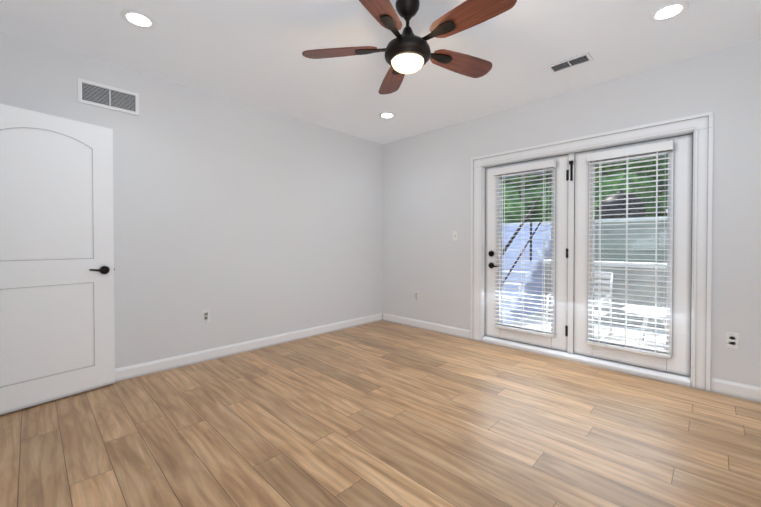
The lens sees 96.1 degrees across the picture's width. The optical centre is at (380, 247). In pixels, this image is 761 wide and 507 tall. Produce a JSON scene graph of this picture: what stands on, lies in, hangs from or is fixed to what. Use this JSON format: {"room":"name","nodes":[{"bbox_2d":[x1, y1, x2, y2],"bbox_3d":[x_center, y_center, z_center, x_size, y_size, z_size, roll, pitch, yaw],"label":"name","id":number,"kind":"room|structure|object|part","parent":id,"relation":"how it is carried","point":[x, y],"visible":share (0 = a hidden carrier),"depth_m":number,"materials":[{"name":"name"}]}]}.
{"room":"empty bedroom","nodes":[
{"label":"empty bedroom","id":0,"kind":"room"},
{"bbox_2d":[0,30,381,368],"bbox_3d":[-1.808,-0.201,3.255,0.120,2.590,5.574,1,1,44],"label":"wall","id":1,"kind":"structure","parent":0,"point":[242,222],"depth_m":3.37,"materials":[{"name":"white paint"}]},
{"bbox_2d":[78,78,138,115],"bbox_3d":[-2.186,-1.209,2.762,0.010,0.183,0.388,1,1,44],"label":"air vent","id":2,"kind":"object","parent":1,"relation":"in","point":[104,96],"visible":1,"depth_m":2.75,"materials":[{"name":"grey metal"}]},
{"bbox_2d":[202,310,209,322],"bbox_3d":[-1.684,0.663,3.300,0.009,0.115,0.070,1,1,44],"label":"electrical outlet","id":3,"kind":"object","parent":1,"relation":"attached to","point":[205,315],"visible":1,"depth_m":3.30,"materials":[{"name":"white plastic"}]},
{"bbox_2d":[115,313,382,381],"bbox_3d":[-1.348,1.037,3.645,0.015,0.105,3.954,1,1,44],"label":"baseboard","id":4,"kind":"structure","parent":1,"relation":"attached to","point":[140,369],"depth_m":3.45,"materials":[{"name":"white wood"}]},
{"bbox_2d":[0,320,760,506],"bbox_3d":[-0.324,1.163,1.684,4.460,0.100,5.374,1,1,44],"label":"floor","id":5,"kind":"structure","parent":0,"point":[382,413],"depth_m":2.02,"materials":[{"name":"brown wood"}]},
{"bbox_2d":[0,0,760,143],"bbox_3d":[-0.255,-1.538,1.724,4.460,0.120,5.574,1,1,44],"label":"ceiling","id":6,"kind":"structure","parent":0,"point":[249,52],"depth_m":2.52,"materials":[{"name":"white paint"}]},
{"bbox_2d":[120,9,156,28],"bbox_3d":[-1.573,-1.480,2.226,0.192,0.008,0.192,1,1,44],"label":"recessed light","id":7,"kind":"object","parent":6,"relation":"in","point":[138,19],"visible":1,"depth_m":2.22,"materials":[{"name":"white plastic"}]},
{"bbox_2d":[379,112,395,118],"bbox_3d":[0.075,-1.500,3.895,0.192,0.008,0.192,1,1,44],"label":"recessed light","id":8,"kind":"object","parent":6,"relation":"in","point":[387,115],"visible":1,"depth_m":3.89,"materials":[{"name":"white plastic"}]},
{"bbox_2d":[302,0,516,93],"bbox_3d":[0.204,-1.279,2.040,1.220,0.405,1.274,1,1,44],"label":"ceiling fan","id":9,"kind":"object","parent":6,"relation":"hanging from","point":[407,51],"visible":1,"depth_m":2.00,"materials":[{"name":"brown wood"}]},
{"label":"blade","id":10,"kind":"part","parent":9,"relation":"part of","materials":[{"name":"brown wood"}]},
{"bbox_3d":[-0.024,-1.216,1.698,0.166,0.006,0.480,15,7,25],"label":"blade","id":11,"kind":"part","parent":9,"relation":"part of","materials":[{"name":"brown wood"}]},
{"label":"blade","id":12,"kind":"part","parent":9,"relation":"part of","materials":[{"name":"brown wood"}]},
{"bbox_3d":[0.165,-1.104,2.080,0.198,0.055,0.198,1,1,44],"label":"lamp shade","id":13,"kind":"part","parent":9,"relation":"part of","materials":[{"name":"white glass"}]},
{"bbox_3d":[0.165,-1.304,2.078,0.280,0.356,0.280,1,1,44],"label":"motor","id":14,"kind":"part","parent":9,"relation":"part of","materials":[{"name":"black metal"}]},
{"bbox_3d":[0.541,-1.222,2.276,0.480,0.006,0.166,0,-12,-28],"label":"blade","id":15,"kind":"part","parent":9,"relation":"part of","materials":[{"name":"brown wood"}]},
{"label":"blade","id":16,"kind":"part","parent":9,"relation":"part of","materials":[{"name":"brown wood"}]},
{"bbox_2d":[547,52,592,73],"bbox_3d":[1.526,-1.485,2.759,0.300,0.010,0.150,1,1,44],"label":"ceiling vent","id":17,"kind":"object","parent":6,"relation":"in","point":[580,59],"visible":1,"depth_m":2.75,"materials":[{"name":"grey metal"}]},
{"bbox_2d":[649,1,688,21],"bbox_3d":[1.813,-1.479,2.152,0.192,0.008,0.192,1,1,44],"label":"recessed light","id":18,"kind":"object","parent":6,"relation":"in","point":[669,11],"visible":1,"depth_m":2.15,"materials":[{"name":"white plastic"}]},
{"bbox_2d":[382,38,760,386],"bbox_3d":[1.658,-0.205,3.615,4.340,2.590,0.220,1,1,44],"label":"wall","id":19,"kind":"structure","parent":0,"point":[426,194],"depth_m":3.12,"materials":[{"name":"white paint"}]},
{"bbox_2d":[415,291,418,299],"bbox_3d":[0.486,0.654,4.607,0.070,0.115,0.009,1,1,44],"label":"electrical outlet","id":20,"kind":"object","parent":19,"relation":"attached to","point":[416,295],"visible":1,"depth_m":4.60,"materials":[{"name":"white plastic"}]},
{"bbox_2d":[382,313,469,338],"bbox_3d":[0.552,1.027,4.543,1.450,0.105,0.015,1,1,44],"label":"baseboard","id":21,"kind":"structure","parent":19,"relation":"attached to","point":[446,329],"depth_m":4.46,"materials":[{"name":"white wood"}]},
{"bbox_2d":[453,231,457,240],"bbox_3d":[0.909,-0.142,4.178,0.070,0.115,0.019,1,1,44],"label":"light switch","id":22,"kind":"object","parent":19,"relation":"attached to","point":[455,235],"visible":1,"depth_m":4.18,"materials":[{"name":"white plastic"}]},
{"bbox_2d":[470,111,713,391],"bbox_3d":[1.868,0.027,3.387,2.033,2.131,0.256,1,1,44],"label":"french door","id":23,"kind":"structure","parent":19,"relation":"in","point":[685,145],"depth_m":3.14,"materials":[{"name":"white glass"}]},
{"bbox_3d":[1.277,0.141,3.868,0.134,0.196,0.055,1,1,44],"label":"handle","id":24,"kind":"part","parent":23,"relation":"part of","materials":[{"name":"black metal"}]},
{"bbox_3d":[1.553,0.035,3.667,0.546,1.636,0.005,1,1,44],"label":"active glass","id":25,"kind":"part","parent":23,"relation":"part of","materials":[{"name":"clear glass"}]},
{"bbox_3d":[1.886,1.064,3.396,1.777,0.057,0.236,1,1,44],"label":"sill","id":26,"kind":"part","parent":23,"relation":"part of","materials":[{"name":"white wood"}]},
{"bbox_3d":[2.201,0.042,3.035,0.536,1.636,0.005,1,1,44],"label":"fixed glass","id":27,"kind":"part","parent":23,"relation":"part of","materials":[{"name":"clear glass"}]},
{"bbox_2d":[726,332,738,348],"bbox_3d":[2.610,0.691,2.536,0.070,0.115,0.009,1,1,44],"label":"electrical outlet","id":28,"kind":"object","parent":19,"relation":"attached to","point":[732,340],"visible":1,"depth_m":2.53,"materials":[{"name":"white plastic"}]},
{"bbox_2d":[710,377,760,401],"bbox_3d":[2.785,1.052,2.366,0.722,0.105,0.015,1,1,44],"label":"baseboard","id":29,"kind":"structure","parent":19,"relation":"attached to","point":[738,390],"depth_m":2.52,"materials":[{"name":"white wood"}]},
{"bbox_3d":[-1.265,-0.171,0.704,4.220,2.590,0.120,1,1,44],"label":"wall","id":30,"kind":"structure","parent":0,"visible":0},
{"bbox_2d":[0,104,114,414],"bbox_3d":[-2.361,0.077,2.428,0.035,2.030,0.762,0,1,34],"label":"interior door","id":31,"kind":"structure","parent":30,"relation":"in","point":[57,331],"depth_m":2.44,"materials":[{"name":"white wood"}]},
{"bbox_2d":[89,266,114,273],"bbox_3d":[-2.181,0.178,2.673,0.123,0.062,0.175,0,1,34],"label":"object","id":32,"kind":"structure","parent":31,"relation":"attached to","point":[104,269],"depth_m":2.65,"materials":[{"name":"black metal"}]},
{"label":"outside","id":33,"kind":"structure","parent":0,"visible":0},
{"bbox_2d":[511,311,665,348],"bbox_3d":[2.816,1.215,4.890,15.000,0.200,3.200,1,1,44],"label":"ground","id":34,"kind":"structure","parent":33,"point":[602,328],"depth_m":4.55,"materials":[{"name":"concrete"}]},
{"bbox_2d":[502,224,550,322],"bbox_3d":[2.153,0.306,6.134,1.200,1.590,2.430,1,1,44],"label":"stairs","id":35,"kind":"structure","parent":34,"relation":"on","point":[511,250],"depth_m":5.83,"materials":[{"name":"concrete"}]},
{"bbox_2d":[502,179,551,285],"bbox_3d":[2.482,-0.159,5.692,0.044,2.526,2.618,1,1,44],"label":"handrail","id":36,"kind":"object","parent":35,"relation":"attached to","point":[518,229],"depth_m":5.69,"materials":[{"name":"black metal"}]},
{"bbox_2d":[545,271,613,338],"bbox_3d":[2.578,0.722,4.426,0.606,0.793,0.746,1,1,44],"label":"patio chair","id":37,"kind":"object","parent":34,"relation":"on","point":[603,299],"depth_m":4.43,"materials":[{"name":"silver metal"}]},
{"bbox_2d":[543,264,666,330],"bbox_3d":[5.652,0.719,2.851,8.100,0.840,0.250,1,1,44],"label":"wall","id":38,"kind":"structure","parent":34,"relation":"on","point":[548,267],"depth_m":4.78,"materials":[{"name":"concrete"}]},
{"bbox_2d":[595,220,666,262],"bbox_3d":[3.881,0.338,5.972,15.000,1.530,0.250,1,1,44],"label":"wall","id":39,"kind":"structure","parent":34,"relation":"on","point":[616,249],"depth_m":5.58,"materials":[{"name":"concrete"}]},
{"bbox_2d":[503,216,666,268],"bbox_3d":[3.532,-0.108,5.609,15.000,0.750,1.310,1,1,44],"label":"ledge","id":40,"kind":"structure","parent":39,"relation":"on","point":[618,263],"depth_m":5.26,"materials":[{"name":"concrete"}]},
{"bbox_2d":[623,306,665,344],"bbox_3d":[3.129,0.926,3.947,0.560,0.404,0.560,1,1,44],"label":"patio table","id":41,"kind":"object","parent":34,"relation":"on","point":[645,313],"depth_m":3.91,"materials":[{"name":"silver metal"}]},
{"bbox_3d":[8.420,0.278,10.624,15.000,1.540,14.750,1,1,44],"label":"ground","id":42,"kind":"structure","parent":33,"visible":0},
{"bbox_2d":[503,172,667,222],"bbox_3d":[5.516,-1.055,8.297,12.986,1.962,2.476,1,1,44],"label":"bushes","id":43,"kind":"object","parent":42,"relation":"on","point":[530,204],"depth_m":8.08,"materials":[{"name":"green plant"}]},
{"bbox_2d":[503,155,667,195],"bbox_3d":[10.099,-7.040,10.991,25.725,13.797,12.605,1,1,44],"label":"trees","id":44,"kind":"object","parent":42,"relation":"on","point":[609,173],"depth_m":8.67,"materials":[{"name":"green plant"}]},
{"bbox_2d":[597,190,645,218],"bbox_3d":[4.598,-0.782,6.551,0.770,0.672,0.770,1,1,44],"label":"outdoor grill","id":45,"kind":"object","parent":42,"relation":"on","point":[639,200],"depth_m":6.28,"materials":[{"name":"black metal"}]}
]}

